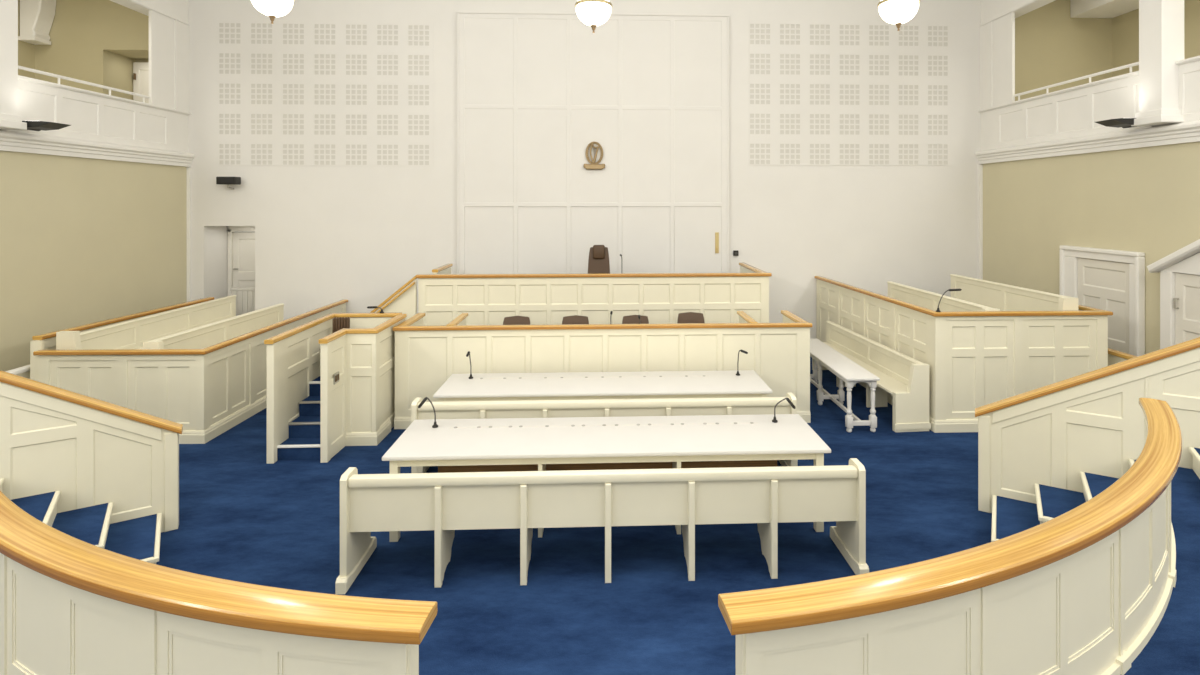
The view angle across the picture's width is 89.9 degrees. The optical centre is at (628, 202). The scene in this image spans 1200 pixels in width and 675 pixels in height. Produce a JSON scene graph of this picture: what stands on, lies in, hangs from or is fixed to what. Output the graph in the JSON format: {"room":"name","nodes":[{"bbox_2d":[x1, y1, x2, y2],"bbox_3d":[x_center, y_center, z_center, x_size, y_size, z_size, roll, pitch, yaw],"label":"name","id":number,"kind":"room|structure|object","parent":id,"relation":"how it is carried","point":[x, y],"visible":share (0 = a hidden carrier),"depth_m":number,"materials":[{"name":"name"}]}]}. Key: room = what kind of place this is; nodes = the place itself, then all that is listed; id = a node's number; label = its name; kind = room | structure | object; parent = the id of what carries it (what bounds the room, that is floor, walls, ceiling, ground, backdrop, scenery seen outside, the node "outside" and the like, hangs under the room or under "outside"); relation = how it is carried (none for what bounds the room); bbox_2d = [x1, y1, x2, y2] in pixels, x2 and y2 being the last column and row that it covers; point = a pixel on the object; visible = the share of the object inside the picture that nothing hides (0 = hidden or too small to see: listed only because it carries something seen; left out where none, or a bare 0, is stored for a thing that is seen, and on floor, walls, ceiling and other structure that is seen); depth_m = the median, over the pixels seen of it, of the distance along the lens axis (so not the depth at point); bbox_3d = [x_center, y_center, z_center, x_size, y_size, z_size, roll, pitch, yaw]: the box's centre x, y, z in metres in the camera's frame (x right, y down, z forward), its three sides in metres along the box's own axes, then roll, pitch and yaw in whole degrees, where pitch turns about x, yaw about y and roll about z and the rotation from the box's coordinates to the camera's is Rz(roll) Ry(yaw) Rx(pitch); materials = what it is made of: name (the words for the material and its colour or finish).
{"room":"courtroom","nodes":[
{"label":"courtroom","id":0,"kind":"room"},
{"bbox_2d":[0,0,26,129],"bbox_3d":[-7.828,-3.013,7.293,0.420,4.174,0.620,0,0,-2],"label":"pillar","id":1,"kind":"structure","parent":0,"point":[10,119],"depth_m":7.44,"materials":[{"name":"white paint"}]},
{"bbox_2d":[22,121,70,130],"bbox_3d":[-7.602,-0.999,7.782,0.487,0.100,0.320,0,0,-2],"label":"floodlight","id":2,"kind":"object","parent":1,"relation":"attached to","point":[31,125],"visible":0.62,"depth_m":7.71,"materials":[{"name":"black plastic"}]},
{"bbox_2d":[18,0,34,78],"bbox_3d":[-10.455,-2.880,1.119,0.200,4.440,21.100,0,0,-2],"label":"wall","id":3,"kind":"structure","parent":0,"point":[26,51],"depth_m":10.69,"materials":[{"name":"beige paint"}]},
{"bbox_2d":[18,0,55,44],"bbox_3d":[-10.556,-3.475,10.698,0.370,1.230,0.330,0,0,-2],"label":"corbel","id":4,"kind":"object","parent":3,"relation":"attached to","point":[36,16],"depth_m":10.58,"materials":[{"name":"white paint"}]},
{"bbox_2d":[0,0,188,370],"bbox_3d":[-7.781,-1.100,0.829,0.320,8.000,20.300,0,0,-2],"label":"wall","id":5,"kind":"structure","parent":0,"point":[83,241],"depth_m":9.01,"materials":[{"name":"beige paint"}]},
{"bbox_2d":[0,130,194,166],"bbox_3d":[-7.583,-0.792,0.837,0.114,0.265,20.300,0,0,-2],"label":"crown molding","id":6,"kind":"structure","parent":5,"relation":"attached to","point":[13,141],"depth_m":8.74,"materials":[{"name":"white paint"}]},
{"bbox_2d":[18,75,190,114],"bbox_3d":[-7.691,-1.625,0.833,0.200,0.050,20.300,0,0,-2],"label":"trim","id":7,"kind":"structure","parent":5,"relation":"on","point":[23,78],"depth_m":8.95,"materials":[{"name":"white paint"}]},
{"bbox_2d":[18,66,148,102],"bbox_3d":[-8.021,-1.723,8.816,0.044,0.146,2.520,0,0,-2],"label":"handrail","id":8,"kind":"object","parent":7,"relation":"on","point":[59,77],"visible":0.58,"depth_m":8.75,"materials":[{"name":"white paint"}]},
{"bbox_2d":[130,0,188,24],"bbox_3d":[-7.630,-3.277,0.835,0.022,0.065,20.300,0,0,-2],"label":"trim","id":9,"kind":"structure","parent":5,"relation":"attached to","point":[139,2],"depth_m":10.26,"materials":[{"name":"white paint"}]},
{"bbox_2d":[187,167,190,301],"bbox_3d":[-8.034,1.125,10.952,0.049,3.550,0.049,0,0,-2],"label":"trim","id":10,"kind":"structure","parent":5,"relation":"attached to","point":[188,168],"depth_m":10.93,"materials":[{"name":"white paint"}]},
{"bbox_2d":[35,0,1111,338],"bbox_3d":[-0.684,-1.100,11.682,20.200,8.000,0.800,0,0,-2],"label":"wall","id":11,"kind":"structure","parent":0,"point":[325,235],"depth_m":11.25,"materials":[{"name":"white paint"}]},
{"bbox_2d":[133,62,148,103],"bbox_3d":[-9.203,-1.860,11.609,0.750,1.720,0.080,0,0,-2],"label":"door","id":12,"kind":"structure","parent":11,"relation":"in","point":[140,69],"depth_m":11.60,"materials":[{"name":"paint"}]},
{"bbox_2d":[216,177,240,189],"bbox_3d":[-7.228,-0.359,10.872,0.335,0.226,0.275,0,0,-2],"label":"wall speaker","id":13,"kind":"object","parent":11,"relation":"attached to","point":[227,181],"visible":1,"depth_m":10.74,"materials":[{"name":"black plastic"}]},
{"bbox_2d":[218,178,232,182],"bbox_3d":[-7.223,-0.404,10.738,0.255,0.103,0.007,0,0,-2],"label":"grille","id":14,"kind":"object","parent":13,"relation":"attached to","point":[220,180],"depth_m":10.73,"materials":[{"name":"black plastic"}]},
{"bbox_2d":[228,226,254,295],"bbox_3d":[-7.346,1.661,11.715,0.910,2.477,0.142,0,0,-2],"label":"door","id":15,"kind":"structure","parent":11,"relation":"in","point":[241,239],"depth_m":11.72,"materials":[{"name":"paint"}]},
{"bbox_2d":[230,288,254,315],"bbox_3d":[-7.139,2.237,11.169,0.507,1.325,0.090,0,0,-2],"label":"gate","id":16,"kind":"object","parent":11,"relation":"attached to","point":[245,297],"visible":0.47,"depth_m":11.13,"materials":[{"name":"grey paint"}]},
{"bbox_2d":[218,18,433,165],"bbox_3d":[-5.576,-2.035,11.074,3.905,2.697,0.008,0,0,-2],"label":"acoustic panel","id":17,"kind":"object","parent":11,"relation":"attached to","point":[292,92],"visible":1,"depth_m":11.07,"materials":[{"name":"white paint"}]},
{"bbox_2d":[459,13,726,273],"bbox_3d":[-0.651,-0.310,11.260,5.030,6.420,0.044,0,0,-2],"label":"panelling","id":18,"kind":"object","parent":11,"relation":"attached to","point":[535,90],"visible":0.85,"depth_m":11.24,"materials":[{"name":"white paint"}]},
{"bbox_2d":[457,11,728,273],"bbox_3d":[-0.650,-0.330,11.230,5.090,6.460,0.014,0,0,-2],"label":"trim","id":19,"kind":"object","parent":18,"relation":"attached to","point":[458,12],"visible":0.62,"depth_m":11.21,"materials":[{"name":"white paint"}]},
{"bbox_2d":[583,142,604,169],"bbox_3d":[-0.647,-0.887,11.199,0.410,0.524,0.078,0,0,-2],"label":"harp emblem","id":20,"kind":"object","parent":18,"relation":"attached to","point":[593,165],"visible":1,"depth_m":11.19,"materials":[{"name":"brown metal"}]},
{"bbox_2d":[674,207,720,272],"bbox_3d":[1.304,1.038,11.301,0.890,1.915,0.074,0,0,-2],"label":"door","id":21,"kind":"structure","parent":18,"relation":"attached to","point":[697,230],"depth_m":11.33,"materials":[{"name":"white paint"}]},
{"bbox_2d":[733,250,738,255],"bbox_3d":[2.024,0.950,11.365,0.095,0.100,0.055,0,0,-2],"label":"switch","id":22,"kind":"object","parent":11,"relation":"attached to","point":[735,252],"visible":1,"depth_m":11.34,"materials":[{"name":"black plastic"}]},
{"bbox_2d":[749,19,951,165],"bbox_3d":[4.254,-2.106,11.481,3.950,2.772,0.008,0,0,-2],"label":"acoustic panel","id":23,"kind":"object","parent":11,"relation":"attached to","point":[822,92],"visible":1,"depth_m":11.48,"materials":[{"name":"white paint"}]},
{"bbox_2d":[156,356,991,674],"bbox_3d":[-0.214,3.000,1.542,16.100,0.200,21.500,0,0,-2],"label":"floor","id":24,"kind":"structure","parent":0,"point":[245,518],"depth_m":4.99,"materials":[{"name":"blue carpet"}]},
{"bbox_2d":[5,365,29,378],"bbox_3d":[-7.345,2.450,6.727,0.120,0.900,1.450,0,0,-2],"label":"wall","id":25,"kind":"structure","parent":24,"relation":"on","point":[24,371],"depth_m":7.25,"materials":[{"name":"beige paint"}]},
{"bbox_2d":[0,478,161,563],"bbox_3d":[-5.087,2.354,4.151,2.988,1.088,0.832,0,0,-32],"label":"staircase","id":26,"kind":"structure","parent":24,"relation":"on","point":[137,538],"depth_m":4.78,"materials":[{"name":"blue carpet"}]},
{"bbox_2d":[0,370,182,531],"bbox_3d":[-5.302,1.587,4.571,3.055,2.626,0.133,0,0,-32],"label":"wall","id":27,"kind":"structure","parent":24,"relation":"on","point":[93,451],"depth_m":5.01,"materials":[{"name":"beige paint"}]},
{"bbox_2d":[30,297,347,443],"bbox_3d":[-6.217,2.260,9.089,2.248,1.280,3.845,0,0,-2],"label":"box","id":28,"kind":"object","parent":24,"relation":"on","point":[211,390],"visible":0.64,"depth_m":7.27,"materials":[{"name":"beige paint"}]},
{"bbox_2d":[0,490,437,674],"bbox_3d":[-2.607,2.156,2.833,4.171,1.488,0.597,0,0,28],"label":"barrier","id":29,"kind":"object","parent":24,"relation":"on","point":[69,605],"visible":1,"depth_m":2.21,"materials":[{"name":"beige paint"}]},
{"bbox_2d":[264,312,406,463],"bbox_3d":[-3.546,2.208,7.484,1.063,1.385,1.631,0,0,-2],"label":"stand","id":30,"kind":"object","parent":24,"relation":"on","point":[328,392],"visible":0.99,"depth_m":7.17,"materials":[{"name":"beige paint"}]},
{"bbox_2d":[332,317,349,332],"bbox_3d":[-3.741,1.878,7.812,0.390,0.706,0.400,0,0,-2],"label":"chair","id":31,"kind":"object","parent":30,"relation":"on","point":[337,323],"visible":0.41,"depth_m":7.95,"materials":[{"name":"brown leather"}]},
{"bbox_2d":[367,306,383,312],"bbox_3d":[-3.491,1.468,8.263,0.228,0.092,0.055,0,0,-2],"label":"gooseneck microphone","id":32,"kind":"object","parent":30,"relation":"on","point":[368,307],"visible":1,"depth_m":8.26,"materials":[{"name":"black plastic"}]},
{"bbox_2d":[370,262,771,325],"bbox_3d":[-0.989,1.998,10.060,6.355,1.805,1.755,0,0,-2],"label":"bench","id":33,"kind":"object","parent":24,"relation":"on","point":[487,299],"visible":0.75,"depth_m":9.27,"materials":[{"name":"beige paint"}]},
{"bbox_2d":[335,458,868,594],"bbox_3d":[-0.175,2.475,4.832,4.028,0.850,0.610,0,0,-2],"label":"bench","id":34,"kind":"object","parent":24,"relation":"on","point":[443,503],"visible":0.97,"depth_m":4.62,"materials":[{"name":"beige paint"}]},
{"bbox_2d":[393,310,811,428],"bbox_3d":[-0.324,2.243,8.290,5.442,1.315,1.008,0,0,-2],"label":"bench","id":35,"kind":"object","parent":24,"relation":"on","point":[426,357],"visible":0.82,"depth_m":7.83,"materials":[{"name":"beige paint"}]},
{"bbox_2d":[433,370,771,401],"bbox_3d":[-0.291,2.522,7.222,3.845,0.757,0.855,0,0,-2],"label":"table","id":36,"kind":"object","parent":24,"relation":"on","point":[643,384],"visible":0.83,"depth_m":7.03,"materials":[{"name":"white paint"}]},
{"bbox_2d":[466,351,472,378],"bbox_3d":[-1.953,1.982,7.356,0.087,0.332,0.055,0,0,-2],"label":"gooseneck microphone","id":37,"kind":"object","parent":36,"relation":"on","point":[468,352],"visible":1,"depth_m":7.35,"materials":[{"name":"black plastic"}]},
{"bbox_2d":[736,349,747,375],"bbox_3d":[1.408,1.989,7.495,0.152,0.318,0.055,0,0,-2],"label":"gooseneck microphone","id":38,"kind":"object","parent":36,"relation":"on","point":[741,350],"visible":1,"depth_m":7.48,"materials":[{"name":"black plastic"}]},
{"bbox_2d":[411,393,796,472],"bbox_3d":[-0.244,2.475,6.500,4.028,0.850,0.610,0,0,-2],"label":"bench","id":39,"kind":"object","parent":24,"relation":"on","point":[747,405],"visible":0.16,"depth_m":6.27,"materials":[{"name":"beige paint"}]},
{"bbox_2d":[382,414,830,541],"bbox_3d":[-0.182,2.522,5.602,3.870,0.757,0.890,0,0,-2],"label":"table","id":40,"kind":"object","parent":24,"relation":"on","point":[697,441],"visible":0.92,"depth_m":5.48,"materials":[{"name":"white paint"}]},
{"bbox_2d":[418,397,437,427],"bbox_3d":[-1.926,2.004,5.755,0.188,0.288,0.055,0,0,-2],"label":"gooseneck microphone","id":41,"kind":"object","parent":40,"relation":"on","point":[435,425],"visible":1,"depth_m":5.75,"materials":[{"name":"black plastic"}]},
{"bbox_2d":[772,398,795,422],"bbox_3d":[1.519,2.029,5.895,0.229,0.239,0.055,0,0,0],"label":"gooseneck microphone","id":42,"kind":"object","parent":40,"relation":"on","point":[774,420],"visible":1,"depth_m":5.88,"materials":[{"name":"black plastic"}]},
{"bbox_2d":[810,338,879,432],"bbox_3d":[2.895,2.550,8.637,0.430,0.700,2.220,0,0,-2],"label":"side table","id":43,"kind":"object","parent":24,"relation":"on","point":[848,371],"visible":0.81,"depth_m":8.12,"materials":[{"name":"white paint"}]},
{"bbox_2d":[812,321,930,431],"bbox_3d":[3.451,2.480,9.039,0.480,0.840,2.905,0,0,-6],"label":"pew","id":44,"kind":"object","parent":24,"relation":"on","point":[906,378],"visible":0.84,"depth_m":8.21,"materials":[{"name":"beige paint"}]},
{"bbox_2d":[718,398,1181,674],"bbox_3d":[2.184,2.156,3.031,4.171,1.488,0.597,0,0,-33],"label":"barrier","id":45,"kind":"object","parent":24,"relation":"on","point":[1083,590],"visible":0.98,"depth_m":2.41,"materials":[{"name":"beige paint"}]},
{"bbox_2d":[814,276,1112,432],"bbox_3d":[4.848,2.143,9.531,2.481,1.515,3.881,0,0,-2],"label":"box","id":46,"kind":"object","parent":24,"relation":"on","point":[975,359],"visible":0.62,"depth_m":7.66,"materials":[{"name":"beige paint"}]},
{"bbox_2d":[936,289,961,311],"bbox_3d":[4.083,1.240,7.660,0.350,0.287,0.056,0,0,-8],"label":"gooseneck microphone","id":47,"kind":"object","parent":46,"relation":"on","point":[938,309],"visible":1,"depth_m":7.66,"materials":[{"name":"black plastic"}]},
{"bbox_2d":[975,337,1199,512],"bbox_3d":[4.613,1.612,4.944,3.055,2.575,0.133,0,0,30],"label":"wall","id":48,"kind":"structure","parent":24,"relation":"on","point":[1093,422],"depth_m":5.28,"materials":[{"name":"beige paint"}]},
{"bbox_2d":[991,447,1199,541],"bbox_3d":[4.421,2.354,4.485,2.950,1.088,0.879,0,0,30],"label":"staircase","id":49,"kind":"structure","parent":24,"relation":"on","point":[1010,516],"depth_m":5.11,"materials":[{"name":"blue carpet"}]},
{"bbox_2d":[1108,348,1137,365],"bbox_3d":[6.369,2.415,7.179,0.120,0.970,1.620,0,0,-2],"label":"wall","id":50,"kind":"structure","parent":24,"relation":"on","point":[1114,356],"depth_m":7.76,"materials":[{"name":"beige paint"}]},
{"bbox_2d":[980,0,1199,353],"bbox_3d":[7.356,-1.100,1.455,0.320,8.000,20.300,0,0,-2],"label":"wall","id":51,"kind":"structure","parent":0,"point":[1146,200],"depth_m":9.34,"materials":[{"name":"beige paint"}]},
{"bbox_2d":[978,164,982,279],"bbox_3d":[6.767,1.080,11.559,0.059,3.640,0.059,0,0,-2],"label":"trim","id":52,"kind":"structure","parent":51,"relation":"attached to","point":[980,167],"depth_m":11.53,"materials":[{"name":"white paint"}]},
{"bbox_2d":[980,0,1035,26],"bbox_3d":[7.205,-3.438,1.449,0.022,0.065,20.300,0,0,-2],"label":"trim","id":53,"kind":"structure","parent":51,"relation":"attached to","point":[1028,1],"depth_m":10.79,"materials":[{"name":"white paint"}]},
{"bbox_2d":[975,120,1199,163],"bbox_3d":[7.158,-0.882,1.447,0.114,0.265,20.300,0,0,-2],"label":"crown molding","id":54,"kind":"structure","parent":51,"relation":"attached to","point":[1183,132],"depth_m":8.69,"materials":[{"name":"white paint"}]},
{"bbox_2d":[978,56,1199,112],"bbox_3d":[7.266,-1.765,1.452,0.200,0.050,20.300,0,0,-2],"label":"trim","id":55,"kind":"structure","parent":51,"relation":"on","point":[1197,58],"depth_m":9.12,"materials":[{"name":"white paint"}]},
{"bbox_2d":[1014,62,1138,99],"bbox_3d":[6.941,-1.863,9.315,0.044,0.146,2.760,0,0,-2],"label":"handrail","id":56,"kind":"object","parent":55,"relation":"on","point":[1135,63],"visible":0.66,"depth_m":9.18,"materials":[{"name":"white paint"}]},
{"bbox_2d":[1059,245,1144,355],"bbox_3d":[6.858,1.782,8.756,0.108,2.235,1.400,0,0,-2],"label":"door","id":57,"kind":"structure","parent":51,"relation":"in","point":[1118,288],"depth_m":8.55,"materials":[{"name":"paint"}]},
{"bbox_2d":[1147,239,1199,348],"bbox_3d":[6.877,1.614,6.960,0.217,2.571,1.740,0,0,-2],"label":"door","id":58,"kind":"structure","parent":51,"relation":"in","point":[1179,271],"depth_m":7.49,"materials":[{"name":"paint"}]},
{"bbox_2d":[1112,0,1199,76],"bbox_3d":[9.927,-2.925,1.962,0.200,4.350,21.100,0,0,-2],"label":"wall","id":59,"kind":"structure","parent":0,"point":[1125,27],"depth_m":11.23,"materials":[{"name":"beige paint"}]},
{"bbox_2d":[1070,0,1138,17],"bbox_3d":[9.412,-3.845,1.586,0.840,0.490,20.190,0,0,-2],"label":"trim","id":60,"kind":"structure","parent":59,"relation":"attached to","point":[1078,8],"depth_m":11.24,"materials":[{"name":"white paint"}]},
{"bbox_2d":[1131,0,1183,125],"bbox_3d":[6.875,-3.058,7.751,0.420,4.084,0.440,0,0,-2],"label":"pillar","id":61,"kind":"structure","parent":0,"point":[1161,22],"depth_m":7.61,"materials":[{"name":"white paint"}]},
{"bbox_2d":[1095,118,1136,127],"bbox_3d":[6.599,-1.074,8.060,0.494,0.100,0.320,0,0,-2],"label":"floodlight","id":62,"kind":"object","parent":61,"relation":"attached to","point":[1120,122],"visible":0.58,"depth_m":7.99,"materials":[{"name":"black plastic"}]},
{"bbox_2d":[1124,460,1199,674],"bbox_3d":[-0.081,2.534,-2.037,14.830,0.729,13.897,0,0,-2],"label":"floor","id":63,"kind":"structure","parent":0,"point":[1173,648],"depth_m":3.23,"materials":[{"name":"blue carpet"}]},
{"bbox_3d":[-0.260,-5.200,1.440,20.800,0.200,21.300,0,0,-2],"label":"ceiling","id":64,"kind":"structure","parent":0,"visible":0},
{"bbox_2d":[251,0,294,23],"bbox_3d":[-3.485,-3.424,5.861,0.392,3.350,0.392,0,0,-2],"label":"pendant lamp","id":65,"kind":"object","parent":64,"relation":"hanging from","point":[273,9],"visible":1,"depth_m":5.79,"materials":[{"name":"glass"}]},
{"bbox_2d":[575,0,612,32],"bbox_3d":[-0.353,-3.397,5.990,0.377,3.403,0.377,0,0,-2],"label":"pendant lamp","id":66,"kind":"object","parent":64,"relation":"hanging from","point":[593,13],"visible":1,"depth_m":5.87,"materials":[{"name":"glass"}]},
{"bbox_2d":[877,0,919,30],"bbox_3d":[2.749,-3.426,6.119,0.403,3.345,0.403,0,0,-2],"label":"pendant lamp","id":67,"kind":"object","parent":64,"relation":"hanging from","point":[897,12],"visible":1,"depth_m":6.01,"materials":[{"name":"glass"}]},
{"bbox_3d":[-0.339,2.750,8.543,5.270,0.299,1.260,0,0,-2],"label":"floor","id":68,"kind":"structure","parent":0,"visible":0},
{"bbox_2d":[503,316,530,324],"bbox_3d":[-1.609,2.117,8.413,0.620,0.962,0.605,0,0,-2],"label":"leather chair","id":69,"kind":"object","parent":68,"relation":"on","point":[512,320],"visible":0.05,"depth_m":8.64,"materials":[{"name":"brown leather"}]},
{"bbox_2d":[562,315,588,323],"bbox_3d":[-0.765,2.117,8.448,0.620,0.962,0.605,0,0,-2],"label":"leather chair","id":70,"kind":"object","parent":68,"relation":"on","point":[575,319],"visible":0.05,"depth_m":8.68,"materials":[{"name":"brown leather"}]},
{"bbox_2d":[622,315,648,323],"bbox_3d":[0.104,2.117,8.484,0.620,0.962,0.605,0,0,-2],"label":"leather chair","id":71,"kind":"object","parent":68,"relation":"on","point":[631,319],"visible":0.04,"depth_m":8.71,"materials":[{"name":"brown leather"}]},
{"bbox_2d":[677,312,704,322],"bbox_3d":[0.914,2.100,8.517,0.620,0.998,0.605,0,0,-2],"label":"leather chair","id":72,"kind":"object","parent":68,"relation":"on","point":[688,317],"visible":0.05,"depth_m":8.74,"materials":[{"name":"brown leather"}]},
{"bbox_3d":[-0.556,2.450,10.291,5.240,0.899,1.890,0,0,-2],"label":"floor","id":73,"kind":"structure","parent":0,"visible":0},
{"bbox_2d":[588,245,609,272],"bbox_3d":[-0.504,1.358,10.013,0.620,1.280,0.610,0,0,-2],"label":"leather chair","id":74,"kind":"object","parent":73,"relation":"on","point":[598,261],"visible":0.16,"depth_m":10.20,"materials":[{"name":"brown leather"}]},
{"bbox_2d":[593,245,604,258],"bbox_3d":[-0.514,0.836,10.245,0.205,0.235,0.145,0,0,-2],"label":"pillow","id":75,"kind":"object","parent":74,"relation":"on","point":[598,250],"depth_m":10.17,"materials":[{"name":"brown leather"}]},
{"bbox_3d":[-5.706,2.800,9.221,0.740,0.197,3.698,0,0,-2],"label":"step","id":76,"kind":"structure","parent":0,"visible":0},
{"bbox_2d":[143,303,283,348],"bbox_3d":[-5.715,2.205,8.793,0.500,0.990,2.838,0,0,0],"label":"bench","id":77,"kind":"object","parent":76,"relation":"on","point":[201,337],"visible":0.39,"depth_m":8.64,"materials":[{"name":"beige paint"}]},
{"bbox_3d":[-6.580,2.700,9.185,0.990,0.397,3.698,0,0,-2],"label":"floor","id":78,"kind":"structure","parent":0,"visible":0},
{"bbox_2d":[56,295,235,349],"bbox_3d":[-6.785,2.040,9.059,0.570,0.920,3.437,0,0,-2],"label":"bench","id":79,"kind":"object","parent":78,"relation":"on","point":[131,334],"visible":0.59,"depth_m":8.71,"materials":[{"name":"beige paint"}]},
{"bbox_3d":[4.382,2.750,9.464,0.940,0.299,3.450,0,0,-2],"label":"step","id":80,"kind":"structure","parent":0,"visible":0},
{"bbox_2d":[887,281,999,311],"bbox_3d":[4.475,1.990,9.166,0.500,1.220,2.806,0,0,-4],"label":"bench","id":81,"kind":"object","parent":80,"relation":"on","point":[916,296],"visible":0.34,"depth_m":9.27,"materials":[{"name":"beige paint"}]},
{"bbox_3d":[5.410,2.624,9.656,1.110,0.549,3.748,0,0,-2],"label":"floor","id":82,"kind":"structure","parent":0,"visible":0},
{"bbox_2d":[950,274,1077,310],"bbox_3d":[5.481,1.790,9.062,0.500,1.120,2.636,0,0,-4],"label":"bench","id":83,"kind":"object","parent":82,"relation":"on","point":[1004,297],"visible":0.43,"depth_m":8.99,"materials":[{"name":"beige paint"}]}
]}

